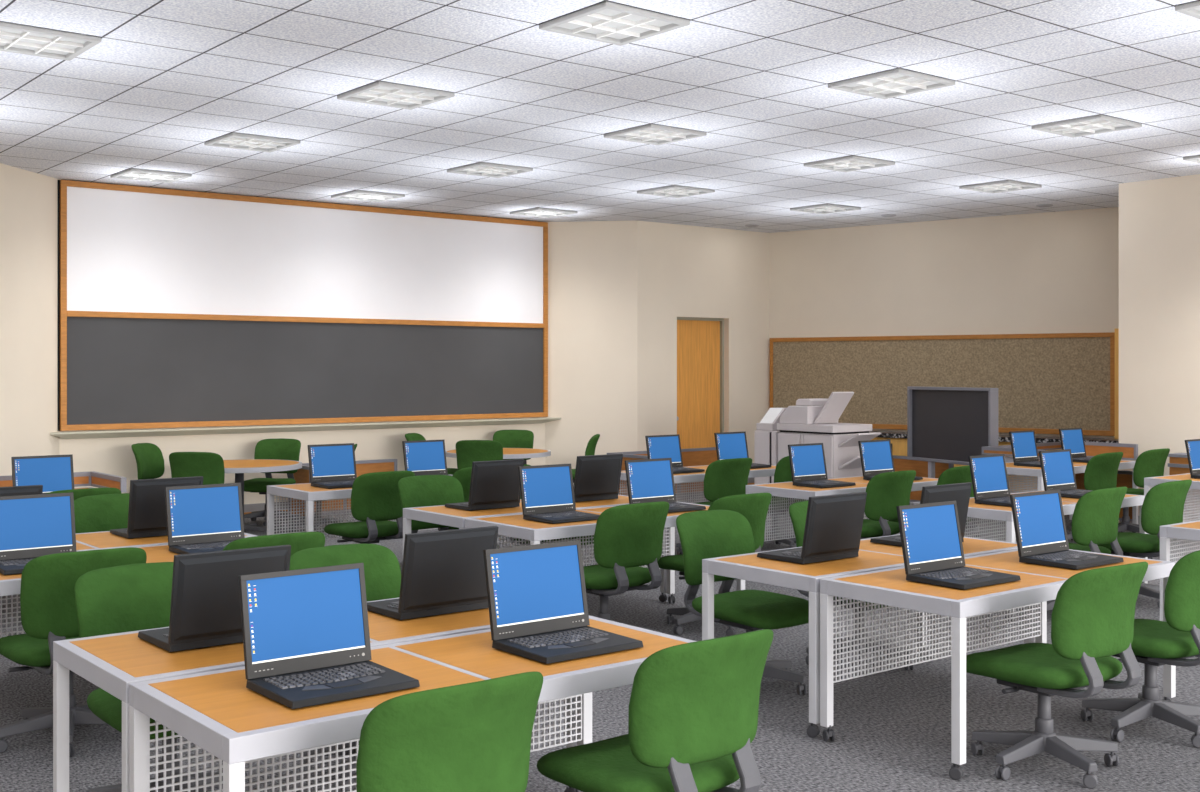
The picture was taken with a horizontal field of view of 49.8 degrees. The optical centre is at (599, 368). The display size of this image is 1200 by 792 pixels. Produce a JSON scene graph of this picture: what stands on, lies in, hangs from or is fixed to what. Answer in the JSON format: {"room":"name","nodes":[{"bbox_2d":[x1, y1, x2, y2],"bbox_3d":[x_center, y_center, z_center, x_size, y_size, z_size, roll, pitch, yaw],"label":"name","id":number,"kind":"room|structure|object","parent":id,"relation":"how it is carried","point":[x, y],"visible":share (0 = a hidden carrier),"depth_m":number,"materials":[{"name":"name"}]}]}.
{"room":"computer lab","nodes":[
{"label":"computer lab","id":0,"kind":"room"},
{"bbox_2d":[0,163,59,475],"bbox_3d":[-5.709,-0.133,12.677,0.150,3.626,1.294,0,0,7],"label":"wall","id":1,"kind":"structure","parent":0,"point":[28,199],"depth_m":12.71,"materials":[{"name":"paint"}]},
{"bbox_2d":[60,180,544,503],"bbox_3d":[-3.190,-0.133,15.311,6.200,3.626,0.150,0,0,-39],"label":"wall","id":2,"kind":"structure","parent":0,"point":[115,455],"depth_m":14.64,"materials":[{"name":"paint"}]},
{"bbox_2d":[58,180,547,430],"bbox_3d":[-3.135,-0.647,15.210,6.220,2.575,0.073,0,0,-39],"label":"board","id":3,"kind":"object","parent":2,"relation":"attached to","point":[177,308],"visible":1,"depth_m":14.83,"materials":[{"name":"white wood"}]},
{"bbox_2d":[50,417,560,438],"bbox_3d":[-3.081,0.688,15.190,6.500,0.075,0.145,0,0,-39],"label":"chalk tray","id":4,"kind":"object","parent":2,"relation":"attached to","point":[443,423],"visible":1,"depth_m":14.76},
{"bbox_2d":[545,221,636,468],"bbox_3d":[-0.106,-0.133,17.173,1.232,3.626,0.150,0,0,9],"label":"wall","id":5,"kind":"structure","parent":0,"point":[592,265],"depth_m":17.10,"materials":[{"name":"paint"}]},
{"bbox_2d":[0,0,1199,232],"bbox_3d":[1.071,-1.996,8.145,17.870,0.100,16.360,0,0,-39],"label":"ceiling","id":6,"kind":"structure","parent":0,"point":[165,79],"depth_m":9.53,"materials":[{"name":"tile"}]},
{"bbox_2d":[0,22,101,60],"bbox_3d":[-3.352,-1.931,7.642,0.606,0.027,0.606,0,0,-39],"label":"recessed light","id":7,"kind":"object","parent":6,"relation":"in","point":[14,38],"visible":1,"depth_m":7.66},
{"bbox_2d":[0,28,86,54],"bbox_3d":[-3.352,-1.944,7.642,0.524,0.003,0.524,0,0,-39],"label":"diffuser","id":8,"kind":"object","parent":7,"relation":"attached to","point":[11,40],"depth_m":7.70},
{"bbox_2d":[110,168,191,182],"bbox_3d":[-4.505,-1.931,12.975,0.606,0.027,0.606,0,0,-39],"label":"recessed light","id":9,"kind":"object","parent":6,"relation":"in","point":[132,173],"visible":1,"depth_m":12.95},
{"bbox_2d":[204,132,299,152],"bbox_3d":[-2.977,-1.931,11.072,0.606,0.027,0.606,0,0,-39],"label":"recessed light","id":10,"kind":"object","parent":6,"relation":"in","point":[233,140],"visible":1,"depth_m":11.05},
{"bbox_2d":[218,137,285,148],"bbox_3d":[-2.977,-1.944,11.072,0.524,0.003,0.524,0,0,-39],"label":"diffuser","id":11,"kind":"object","parent":10,"relation":"attached to","point":[228,142],"depth_m":11.11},
{"bbox_2d":[337,81,454,109],"bbox_3d":[-1.449,-1.931,9.170,0.606,0.027,0.606,0,0,-39],"label":"recessed light","id":12,"kind":"object","parent":6,"relation":"in","point":[381,93],"visible":1,"depth_m":9.15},
{"bbox_2d":[352,86,439,104],"bbox_3d":[-1.449,-1.944,9.170,0.524,0.003,0.524,0,0,-39],"label":"diffuser","id":13,"kind":"object","parent":12,"relation":"attached to","point":[377,95],"depth_m":9.22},
{"bbox_2d":[447,162,532,177],"bbox_3d":[-1.075,-1.931,12.600,0.606,0.027,0.606,0,0,-39],"label":"recessed light","id":14,"kind":"object","parent":6,"relation":"in","point":[481,168],"visible":1,"depth_m":12.57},
{"bbox_2d":[539,1,689,45],"bbox_3d":[0.079,-1.931,7.267,0.606,0.027,0.606,0,0,-39],"label":"recessed light","id":15,"kind":"object","parent":6,"relation":"in","point":[607,22],"visible":1,"depth_m":7.26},
{"bbox_2d":[557,9,671,38],"bbox_3d":[0.079,-1.944,7.267,0.524,0.003,0.524,0,0,-39],"label":"diffuser","id":16,"kind":"object","parent":15,"relation":"attached to","point":[601,23],"depth_m":7.30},
{"bbox_2d":[604,124,705,144],"bbox_3d":[0.453,-1.931,10.698,0.606,0.027,0.606,0,0,-39],"label":"recessed light","id":17,"kind":"object","parent":6,"relation":"in","point":[653,134],"visible":1,"depth_m":10.68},
{"bbox_2d":[618,128,691,141],"bbox_3d":[0.453,-1.944,10.698,0.524,0.003,0.524,0,0,-39],"label":"diffuser","id":18,"kind":"object","parent":17,"relation":"attached to","point":[646,134],"depth_m":10.75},
{"bbox_2d":[637,185,714,197],"bbox_3d":[0.827,-1.931,14.128,0.606,0.027,0.606,0,0,-39],"label":"recessed light","id":19,"kind":"object","parent":6,"relation":"in","point":[675,191],"visible":1,"depth_m":14.10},
{"bbox_2d":[804,156,894,171],"bbox_3d":[2.355,-1.931,12.226,0.606,0.027,0.606,0,0,-39],"label":"recessed light","id":20,"kind":"object","parent":6,"relation":"in","point":[849,163],"visible":1,"depth_m":12.20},
{"bbox_2d":[820,159,880,168],"bbox_3d":[2.355,-1.944,12.226,0.524,0.003,0.524,0,0,-39],"label":"diffuser","id":21,"kind":"object","parent":20,"relation":"attached to","point":[831,163],"depth_m":12.21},
{"bbox_2d":[828,68,954,98],"bbox_3d":[1.981,-1.931,8.795,0.606,0.027,0.606,0,0,-39],"label":"recessed light","id":22,"kind":"object","parent":6,"relation":"in","point":[895,82],"visible":1,"depth_m":8.78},
{"bbox_2d":[845,74,937,93],"bbox_3d":[1.981,-1.944,8.795,0.524,0.003,0.524,0,0,-39],"label":"diffuser","id":23,"kind":"object","parent":22,"relation":"attached to","point":[892,83],"depth_m":8.84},
{"bbox_2d":[959,180,1041,192],"bbox_3d":[4.258,-1.931,13.754,0.606,0.027,0.606,0,0,-39],"label":"recessed light","id":24,"kind":"object","parent":6,"relation":"in","point":[1006,185],"visible":1,"depth_m":13.72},
{"bbox_2d":[1031,115,1141,137],"bbox_3d":[3.883,-1.931,10.323,0.606,0.027,0.606,0,0,-39],"label":"recessed light","id":25,"kind":"object","parent":6,"relation":"in","point":[1097,124],"visible":1,"depth_m":10.30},
{"bbox_2d":[1048,119,1126,133],"bbox_3d":[3.883,-1.944,10.323,0.524,0.003,0.524,0,0,-39],"label":"diffuser","id":26,"kind":"object","parent":25,"relation":"attached to","point":[1093,126],"depth_m":10.37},
{"bbox_2d":[0,495,1199,791],"bbox_3d":[1.071,1.730,8.145,17.870,0.100,16.360,0,0,-39],"label":"floor","id":27,"kind":"structure","parent":0,"point":[891,728],"depth_m":5.99,"materials":[{"name":"carpet"}]},
{"bbox_2d":[0,471,125,492],"bbox_3d":[-4.526,1.254,9.547,1.793,0.852,0.786,0,0,-39],"label":"table","id":28,"kind":"object","parent":27,"relation":"on","point":[92,478],"visible":0.12,"depth_m":10.13,"materials":[{"name":"orange wood"}]},
{"bbox_2d":[0,547,146,756],"bbox_3d":[-2.405,1.230,5.803,0.587,0.901,0.705,0,0,-39],"label":"office chair","id":29,"kind":"object","parent":27,"relation":"on","point":[47,593],"visible":0.47,"depth_m":5.55,"materials":[{"name":"green fabric"}]},
{"bbox_2d":[74,493,128,532],"bbox_3d":[-2.816,1.230,7.787,0.587,0.901,0.705,0,0,-39],"label":"office chair","id":30,"kind":"object","parent":27,"relation":"on","point":[104,512],"visible":0.09,"depth_m":7.92,"materials":[{"name":"green fabric"}]},
{"bbox_2d":[0,537,246,637],"bbox_3d":[-2.375,1.315,6.487,1.763,0.730,0.750,0,0,-39],"label":"table","id":31,"kind":"object","parent":27,"relation":"on","point":[9,584],"visible":0.02,"depth_m":6.45,"materials":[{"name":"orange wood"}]},
{"bbox_2d":[0,492,76,574],"bbox_3d":[-2.683,0.783,6.190,0.410,0.332,0.374,0,0,-39],"label":"laptop","id":32,"kind":"object","parent":31,"relation":"on","point":[31,526],"visible":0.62,"depth_m":6.30,"materials":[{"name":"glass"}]},
{"bbox_2d":[165,483,244,554],"bbox_3d":[-2.000,0.783,6.738,0.410,0.332,0.374,0,0,-39],"label":"laptop","id":33,"kind":"object","parent":31,"relation":"on","point":[200,518],"visible":0.83,"depth_m":6.83,"materials":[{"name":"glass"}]},
{"bbox_2d":[131,443,164,479],"bbox_3d":[-4.474,1.230,13.459,0.705,0.901,0.587,0,0,8],"label":"office chair","id":34,"kind":"object","parent":27,"relation":"on","point":[149,458],"visible":0.32,"depth_m":13.48,"materials":[{"name":"green fabric"}]},
{"bbox_2d":[74,562,248,791],"bbox_3d":[-1.626,1.230,4.908,0.587,0.901,0.705,0,0,-39],"label":"office chair","id":35,"kind":"object","parent":27,"relation":"on","point":[131,597],"visible":0.24,"depth_m":4.99,"materials":[{"name":"green fabric"}]},
{"bbox_2d":[76,531,255,550],"bbox_3d":[-2.861,1.315,7.091,1.763,0.730,0.750,0,0,-39],"label":"table","id":36,"kind":"object","parent":27,"relation":"on","point":[104,539],"visible":0.08,"depth_m":7.10,"materials":[{"name":"orange wood"}]},
{"bbox_2d":[110,476,202,538],"bbox_3d":[-2.541,0.783,7.411,0.410,0.332,0.374,0,0,-39],"label":"laptop","id":37,"kind":"object","parent":36,"relation":"on","point":[147,517],"visible":0.52,"depth_m":7.23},
{"bbox_2d":[169,452,224,484],"bbox_3d":[-3.814,1.230,12.440,0.587,0.901,0.705,0,0,5],"label":"office chair","id":38,"kind":"object","parent":27,"relation":"on","point":[209,465],"visible":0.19,"depth_m":12.15,"materials":[{"name":"green fabric"}]},
{"bbox_2d":[223,459,301,531],"bbox_3d":[-3.716,1.330,13.330,1.260,0.700,1.260,0,0,-39],"label":"round table","id":39,"kind":"object","parent":27,"relation":"on","point":[239,467],"visible":0.43,"depth_m":13.28,"materials":[{"name":"orange wood"}]},
{"bbox_2d":[244,438,300,525],"bbox_3d":[-3.574,1.230,14.072,0.587,0.901,0.705,0,0,9],"label":"office chair","id":40,"kind":"object","parent":27,"relation":"on","point":[279,448],"visible":0.52,"depth_m":14.25,"materials":[{"name":"green fabric"}]},
{"bbox_2d":[222,532,324,556],"bbox_3d":[-1.722,1.230,6.351,0.587,0.901,0.705,0,0,-39],"label":"office chair","id":41,"kind":"object","parent":27,"relation":"on","point":[299,541],"visible":0.1,"depth_m":6.10,"materials":[{"name":"green fabric"}]},
{"bbox_2d":[53,598,579,791],"bbox_3d":[-0.988,1.315,4.760,1.763,0.730,0.750,0,0,-39],"label":"table","id":42,"kind":"object","parent":27,"relation":"on","point":[111,662],"visible":0.27,"depth_m":4.42,"materials":[{"name":"orange wood"}]},
{"bbox_2d":[138,545,290,651],"bbox_3d":[-1.351,0.783,4.532,0.410,0.332,0.374,0,0,-39],"label":"laptop","id":43,"kind":"object","parent":42,"relation":"on","point":[205,610],"visible":0.61,"depth_m":4.36,"materials":[{"name":"plastic"}]},
{"bbox_2d":[367,526,498,619],"bbox_3d":[-0.669,0.783,5.080,0.410,0.332,0.374,0,0,-39],"label":"laptop","id":44,"kind":"object","parent":42,"relation":"on","point":[443,572],"visible":0.91,"depth_m":4.94,"materials":[{"name":"plastic"}]},
{"bbox_2d":[289,459,396,519],"bbox_3d":[-2.812,1.380,14.839,1.376,0.600,0.556,0,0,-39],"label":"table","id":45,"kind":"object","parent":27,"relation":"on","point":[302,475],"visible":0.17,"depth_m":15.02,"materials":[{"name":"brown wood"}]},
{"bbox_2d":[289,543,400,791],"bbox_3d":[-0.944,1.230,5.456,0.587,0.901,0.705,0,0,-39],"label":"office chair","id":46,"kind":"object","parent":27,"relation":"on","point":[382,572],"visible":0.16,"depth_m":5.69,"materials":[{"name":"green fabric"}]},
{"bbox_2d":[324,471,414,574],"bbox_3d":[-1.815,1.230,10.060,0.587,0.901,0.705,0,0,-39],"label":"office chair","id":47,"kind":"object","parent":27,"relation":"on","point":[375,497],"visible":0.6,"depth_m":9.82,"materials":[{"name":"green fabric"}]},
{"bbox_2d":[267,483,497,542],"bbox_3d":[-1.786,1.315,10.744,1.763,0.730,0.750,0,0,-39],"label":"table","id":48,"kind":"object","parent":27,"relation":"on","point":[310,494],"visible":0.22,"depth_m":10.48,"materials":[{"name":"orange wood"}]},
{"bbox_2d":[308,443,356,488],"bbox_3d":[-2.093,0.783,10.447,0.410,0.332,0.374,0,0,-39],"label":"laptop","id":49,"kind":"object","parent":48,"relation":"on","point":[331,466],"visible":0.93,"depth_m":10.53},
{"bbox_2d":[402,440,452,475],"bbox_3d":[-1.411,0.783,10.995,0.410,0.332,0.374,0,0,-39],"label":"laptop","id":50,"kind":"object","parent":48,"relation":"on","point":[422,457],"visible":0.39,"depth_m":11.10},
{"bbox_2d":[129,616,695,791],"bbox_3d":[-0.503,1.315,4.156,1.763,0.730,0.750,0,0,-39],"label":"table","id":51,"kind":"object","parent":27,"relation":"on","point":[215,711],"visible":0.48,"depth_m":3.95,"materials":[{"name":"orange wood"}]},
{"bbox_2d":[238,563,419,708],"bbox_3d":[-0.810,0.783,3.858,0.410,0.332,0.374,0,0,-39],"label":"laptop","id":52,"kind":"object","parent":51,"relation":"on","point":[306,636],"visible":1,"depth_m":3.92,"materials":[{"name":"plastic"}]},
{"bbox_2d":[483,540,642,663],"bbox_3d":[-0.128,0.783,4.406,0.410,0.332,0.374,0,0,-39],"label":"laptop","id":53,"kind":"object","parent":51,"relation":"on","point":[536,594],"visible":1,"depth_m":4.47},
{"bbox_2d":[398,475,498,546],"bbox_3d":[-1.062,1.230,9.196,0.587,0.901,0.705,0,0,-39],"label":"office chair","id":54,"kind":"object","parent":27,"relation":"on","point":[421,490],"visible":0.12,"depth_m":9.37,"materials":[{"name":"green fabric"}]},
{"bbox_2d":[356,671,542,791],"bbox_3d":[-0.532,1.230,3.472,0.587,0.901,0.705,0,0,-39],"label":"office chair","id":55,"kind":"object","parent":27,"relation":"on","point":[473,736],"visible":1,"depth_m":3.22,"materials":[{"name":"green fabric"}]},
{"bbox_2d":[456,440,502,469],"bbox_3d":[-1.328,1.230,14.438,0.587,0.901,0.705,0,0,6],"label":"office chair","id":56,"kind":"object","parent":27,"relation":"on","point":[467,451],"visible":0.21,"depth_m":14.14,"materials":[{"name":"green fabric"}]},
{"bbox_2d":[493,430,533,465],"bbox_3d":[-1.100,1.230,16.164,0.587,0.901,0.705,0,0,6],"label":"office chair","id":57,"kind":"object","parent":27,"relation":"on","point":[507,438],"visible":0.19,"depth_m":16.40,"materials":[{"name":"green fabric"}]},
{"bbox_2d":[403,495,667,601],"bbox_3d":[-0.424,1.315,9.048,1.763,0.730,0.750,0,0,-39],"label":"table","id":58,"kind":"object","parent":27,"relation":"on","point":[440,514],"visible":0.34,"depth_m":8.70,"materials":[{"name":"orange wood"}]},
{"bbox_2d":[445,459,523,510],"bbox_3d":[-0.787,0.783,8.820,0.410,0.332,0.374,0,0,-39],"label":"laptop","id":59,"kind":"object","parent":58,"relation":"on","point":[495,484],"visible":0.94,"depth_m":8.68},
{"bbox_2d":[574,454,622,501],"bbox_3d":[-0.105,0.783,9.368,0.410,0.332,0.374,0,0,-39],"label":"laptop","id":60,"kind":"object","parent":58,"relation":"on","point":[597,477],"visible":0.87,"depth_m":9.23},
{"bbox_2d":[465,502,744,603],"bbox_3d":[0.061,1.315,8.444,1.763,0.730,0.750,0,0,-39],"label":"table","id":61,"kind":"object","parent":27,"relation":"on","point":[514,526],"visible":0.2,"depth_m":8.14,"materials":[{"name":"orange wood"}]},
{"bbox_2d":[518,464,599,523],"bbox_3d":[-0.246,0.783,8.146,0.410,0.332,0.374,0,0,-39],"label":"laptop","id":62,"kind":"object","parent":61,"relation":"on","point":[547,491],"visible":0.97,"depth_m":8.22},
{"bbox_2d":[625,458,705,512],"bbox_3d":[0.436,0.783,8.694,0.410,0.332,0.374,0,0,-39],"label":"laptop","id":63,"kind":"object","parent":61,"relation":"on","point":[648,480],"visible":0.77,"depth_m":8.79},
{"bbox_2d":[583,501,668,630],"bbox_3d":[0.032,1.230,7.760,0.587,0.901,0.705,0,0,-39],"label":"office chair","id":64,"kind":"object","parent":27,"relation":"on","point":[627,537],"visible":0.62,"depth_m":7.53,"materials":[{"name":"green fabric"}]},
{"bbox_2d":[537,629,772,791],"bbox_3d":[0.150,1.230,4.020,0.587,0.901,0.705,0,0,-39],"label":"office chair","id":65,"kind":"object","parent":27,"relation":"on","point":[694,706],"visible":1,"depth_m":3.80,"materials":[{"name":"green fabric"}]},
{"bbox_2d":[607,447,716,496],"bbox_3d":[1.301,1.367,16.545,2.366,0.625,0.946,0,0,-39],"label":"table","id":66,"kind":"object","parent":27,"relation":"on","point":[691,456],"visible":0.09,"depth_m":17.00,"materials":[{"name":"brown wood"}]},
{"bbox_2d":[619,465,795,542],"bbox_3d":[0.994,1.315,12.169,1.763,0.730,0.750,0,0,-39],"label":"table","id":67,"kind":"object","parent":27,"relation":"on","point":[679,478],"visible":0.08,"depth_m":12.15,"materials":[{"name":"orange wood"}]},
{"bbox_2d":[645,434,704,473],"bbox_3d":[0.687,0.783,11.871,0.410,0.332,0.374,0,0,-39],"label":"laptop","id":68,"kind":"object","parent":67,"relation":"on","point":[658,446],"visible":0.66,"depth_m":11.98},
{"bbox_2d":[714,431,770,468],"bbox_3d":[1.369,0.783,12.419,0.410,0.332,0.374,0,0,-39],"label":"laptop","id":69,"kind":"object","parent":67,"relation":"on","point":[729,445],"visible":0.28,"depth_m":12.51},
{"bbox_2d":[676,458,751,554],"bbox_3d":[0.965,1.230,11.485,0.587,0.901,0.705,0,0,-39],"label":"office chair","id":70,"kind":"object","parent":27,"relation":"on","point":[724,477],"visible":0.34,"depth_m":11.22,"materials":[{"name":"green fabric"}]},
{"bbox_2d":[657,493,771,635],"bbox_3d":[0.714,1.230,8.308,0.587,0.901,0.705,0,0,-39],"label":"office chair","id":71,"kind":"object","parent":27,"relation":"on","point":[754,507],"visible":0.35,"depth_m":8.16,"materials":[{"name":"green fabric"}]},
{"bbox_2d":[676,510,808,694],"bbox_3d":[0.787,1.230,6.846,0.587,0.901,0.705,0,0,-39],"label":"office chair","id":72,"kind":"object","parent":27,"relation":"on","point":[703,534],"visible":0.64,"depth_m":6.85,"materials":[{"name":"green fabric"}]},
{"bbox_2d":[764,456,807,547],"bbox_3d":[1.647,1.230,12.033,0.587,0.901,0.705,0,0,-39],"label":"office chair","id":73,"kind":"object","parent":27,"relation":"on","point":[782,473],"visible":0.16,"depth_m":11.74,"materials":[{"name":"green fabric"}]},
{"bbox_2d":[754,392,880,513],"bbox_3d":[2.546,0.971,14.924,0.680,1.418,1.517,0,0,-39],"label":"photocopier","id":74,"kind":"object","parent":27,"relation":"on","point":[815,420],"visible":0.55,"depth_m":14.71,"materials":[{"name":"grey plastic"}]},
{"bbox_2d":[814,392,853,423],"bbox_3d":[2.663,0.445,14.698,0.360,0.366,0.290,0,0,-39],"label":"document tray","id":75,"kind":"object","parent":74,"relation":"on","point":[836,403],"depth_m":14.69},
{"bbox_2d":[838,432,880,446],"bbox_3d":[2.897,0.795,14.423,0.380,0.166,0.296,0,0,-39],"label":"tray","id":76,"kind":"object","parent":74,"relation":"on","point":[845,439],"depth_m":14.42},
{"bbox_2d":[746,476,937,541],"bbox_3d":[2.102,1.315,10.789,1.763,0.730,0.750,0,0,-39],"label":"table","id":77,"kind":"object","parent":27,"relation":"on","point":[786,490],"visible":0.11,"depth_m":10.64,"materials":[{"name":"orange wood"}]},
{"bbox_2d":[788,443,855,487],"bbox_3d":[1.795,0.783,10.492,0.410,0.332,0.374,0,0,-39],"label":"laptop","id":78,"kind":"object","parent":77,"relation":"on","point":[807,461],"visible":1,"depth_m":10.56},
{"bbox_2d":[858,439,922,479],"bbox_3d":[2.478,0.783,11.039,0.410,0.332,0.374,0,0,-39],"label":"laptop","id":79,"kind":"object","parent":77,"relation":"on","point":[876,456],"visible":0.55,"depth_m":11.13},
{"bbox_2d":[789,501,913,674],"bbox_3d":[1.469,1.230,7.394,0.587,0.901,0.705,0,0,-39],"label":"office chair","id":80,"kind":"object","parent":27,"relation":"on","point":[798,510],"visible":0.18,"depth_m":7.37,"materials":[{"name":"green fabric"}]},
{"bbox_2d":[702,534,1034,737],"bbox_3d":[1.425,1.315,6.698,1.763,0.730,0.750,0,0,-39],"label":"table","id":81,"kind":"object","parent":27,"relation":"on","point":[872,556],"visible":0.39,"depth_m":6.27,"materials":[{"name":"orange wood"}]},
{"bbox_2d":[757,492,866,563],"bbox_3d":[1.062,0.783,6.470,0.410,0.332,0.374,0,0,-39],"label":"laptop","id":82,"kind":"object","parent":81,"relation":"on","point":[833,525],"visible":1,"depth_m":6.33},
{"bbox_2d":[870,482,971,545],"bbox_3d":[1.744,0.783,7.018,0.410,0.332,0.374,0,0,-39],"label":"laptop","id":83,"kind":"object","parent":81,"relation":"on","point":[958,492],"visible":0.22,"depth_m":6.93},
{"bbox_2d":[861,470,915,538],"bbox_3d":[2.073,1.230,10.105,0.587,0.901,0.705,0,0,-39],"label":"office chair","id":84,"kind":"object","parent":27,"relation":"on","point":[885,491],"visible":0.44,"depth_m":9.84,"materials":[{"name":"green fabric"}]},
{"bbox_2d":[893,455,953,501],"bbox_3d":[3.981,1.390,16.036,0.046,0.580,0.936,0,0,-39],"label":"table","id":85,"kind":"object","parent":27,"relation":"on","point":[901,463],"visible":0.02,"depth_m":16.06,"materials":[{"name":"brown wood"}]},
{"bbox_2d":[889,466,978,528],"bbox_3d":[2.756,1.230,10.653,0.587,0.901,0.705,0,0,-39],"label":"office chair","id":86,"kind":"object","parent":27,"relation":"on","point":[961,474],"visible":0.09,"depth_m":10.34,"materials":[{"name":"green fabric"}]},
{"bbox_2d":[907,386,997,504],"bbox_3d":[4.104,0.949,15.091,0.600,1.462,1.420,0,0,-26],"label":"television","id":87,"kind":"object","parent":27,"relation":"on","point":[950,425],"visible":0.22,"depth_m":15.09,"materials":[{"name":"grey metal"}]},
{"bbox_2d":[820,549,1175,779],"bbox_3d":[1.910,1.315,6.094,1.763,0.730,0.750,0,0,-39],"label":"table","id":88,"kind":"object","parent":27,"relation":"on","point":[1038,584],"visible":0.62,"depth_m":5.86,"materials":[{"name":"orange wood"}]},
{"bbox_2d":[896,501,1020,589],"bbox_3d":[1.603,0.783,5.797,0.410,0.332,0.374,0,0,-38],"label":"laptop","id":89,"kind":"object","parent":88,"relation":"on","point":[930,533],"visible":1,"depth_m":5.86,"materials":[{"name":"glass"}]},
{"bbox_2d":[1010,490,1123,569],"bbox_3d":[2.285,0.783,6.345,0.410,0.332,0.374,0,0,-38],"label":"laptop","id":90,"kind":"object","parent":88,"relation":"on","point":[1038,517],"visible":1,"depth_m":6.40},
{"bbox_2d":[919,490,1147,620],"bbox_3d":[3.175,1.315,9.405,1.763,0.730,0.750,0,0,-39],"label":"table","id":91,"kind":"object","parent":27,"relation":"on","point":[1003,514],"visible":0.14,"depth_m":9.24,"materials":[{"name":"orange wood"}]},
{"bbox_2d":[968,454,1010,506],"bbox_3d":[2.868,0.783,9.108,0.410,0.332,0.374,0,0,-39],"label":"laptop","id":92,"kind":"object","parent":91,"relation":"on","point":[989,477],"visible":0.76,"depth_m":9.19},
{"bbox_2d":[1039,449,1092,497],"bbox_3d":[3.550,0.783,9.656,0.410,0.332,0.374,0,0,-39],"label":"laptop","id":93,"kind":"object","parent":91,"relation":"on","point":[1057,468],"visible":0.83,"depth_m":9.74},
{"bbox_2d":[974,442,1137,538],"bbox_3d":[4.588,1.228,12.988,1.793,0.904,0.786,0,0,-39],"label":"table","id":94,"kind":"object","parent":27,"relation":"on","point":[1130,451],"visible":0.27,"depth_m":13.25,"materials":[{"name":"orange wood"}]},
{"bbox_2d":[1009,430,1040,466],"bbox_3d":[4.281,0.783,12.667,0.410,0.332,0.374,0,0,-39],"label":"laptop","id":95,"kind":"object","parent":94,"relation":"on","point":[1023,443],"visible":0.87,"depth_m":12.75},
{"bbox_2d":[1059,428,1091,462],"bbox_3d":[4.963,0.783,13.215,0.410,0.332,0.374,0,0,-39],"label":"laptop","id":96,"kind":"object","parent":94,"relation":"on","point":[1070,438],"visible":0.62,"depth_m":13.32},
{"bbox_2d":[966,562,1147,788],"bbox_3d":[1.878,1.230,5.410,0.587,0.901,0.705,0,0,-35],"label":"office chair","id":97,"kind":"object","parent":27,"relation":"on","point":[1092,619],"visible":1,"depth_m":5.23,"materials":[{"name":"green fabric"}]},
{"bbox_2d":[1016,487,1126,610],"bbox_3d":[3.146,1.230,8.722,0.587,0.901,0.705,0,0,-39],"label":"office chair","id":98,"kind":"object","parent":27,"relation":"on","point":[1095,518],"visible":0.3,"depth_m":8.45,"materials":[{"name":"green fabric"}]},
{"bbox_2d":[1066,452,1122,540],"bbox_3d":[4.559,1.230,12.281,0.587,0.901,0.705,0,0,-39],"label":"office chair","id":99,"kind":"object","parent":27,"relation":"on","point":[1101,470],"visible":0.34,"depth_m":12.00,"materials":[{"name":"green fabric"}]},
{"bbox_2d":[1081,550,1199,747],"bbox_3d":[2.561,1.230,5.958,0.587,0.901,0.705,0,0,-36],"label":"office chair","id":100,"kind":"object","parent":27,"relation":"on","point":[1155,643],"visible":0.85,"depth_m":5.78,"materials":[{"name":"green fabric"}]},
{"bbox_2d":[1118,448,1169,531],"bbox_3d":[5.241,1.230,12.829,0.587,0.901,0.705,0,0,-39],"label":"office chair","id":101,"kind":"object","parent":27,"relation":"on","point":[1150,463],"visible":0.41,"depth_m":12.57,"materials":[{"name":"green fabric"}]},
{"bbox_2d":[1098,479,1191,607],"bbox_3d":[3.828,1.230,9.270,0.587,0.901,0.705,0,0,-39],"label":"office chair","id":102,"kind":"object","parent":27,"relation":"on","point":[1163,504],"visible":0.52,"depth_m":9.03,"materials":[{"name":"green fabric"}]},
{"bbox_2d":[1144,473,1199,558],"bbox_3d":[5.643,1.315,11.490,1.763,0.730,0.750,0,0,-39],"label":"table","id":103,"kind":"object","parent":27,"relation":"on","point":[1149,482],"visible":0.34,"depth_m":11.48,"materials":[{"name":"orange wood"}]},
{"bbox_2d":[1160,520,1199,620],"bbox_3d":[4.294,1.315,8.060,1.763,0.730,0.750,0,0,-39],"label":"table","id":104,"kind":"object","parent":27,"relation":"on","point":[1185,536],"visible":0.34,"depth_m":7.79,"materials":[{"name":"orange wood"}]},
{"bbox_3d":[-4.223,1.315,8.787,1.763,0.730,0.750,0,0,-39],"label":"table","id":105,"kind":"object","parent":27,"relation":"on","visible":0},
{"bbox_2d":[11,454,73,493],"bbox_3d":[-3.848,0.783,9.038,0.410,0.332,0.374,0,0,-39],"label":"laptop","id":106,"kind":"object","parent":105,"relation":"on","point":[54,472],"visible":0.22,"depth_m":9.16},
{"bbox_2d":[637,221,768,462],"bbox_3d":[1.386,-0.133,17.877,2.490,3.626,0.240,0,0,-39],"label":"wall","id":107,"kind":"structure","parent":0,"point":[683,270],"depth_m":17.72,"materials":[{"name":"paint"}]},
{"bbox_2d":[677,317,723,448],"bbox_3d":[1.317,0.490,17.874,0.978,2.380,0.158,0,0,-39],"label":"door","id":108,"kind":"structure","parent":107,"relation":"attached to","point":[700,341],"depth_m":17.91,"materials":[{"name":"brown wood"}]},
{"bbox_2d":[769,207,1118,438],"bbox_3d":[4.820,-0.133,16.823,5.906,3.626,0.200,0,0,38],"label":"wall","id":109,"kind":"structure","parent":0,"point":[1046,272],"depth_m":16.90,"materials":[{"name":"paint"}]},
{"bbox_2d":[770,332,1114,435],"bbox_3d":[4.322,0.190,17.051,4.780,1.250,0.047,0,0,38],"label":"corkboard","id":110,"kind":"object","parent":109,"relation":"attached to","point":[1047,383],"visible":0.76,"depth_m":16.75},
{"bbox_2d":[1119,174,1199,522],"bbox_3d":[8.559,-0.133,9.888,0.150,3.626,9.700,0,0,-39],"label":"wall","id":111,"kind":"structure","parent":0,"point":[1159,219],"depth_m":13.28,"materials":[{"name":"paint"}]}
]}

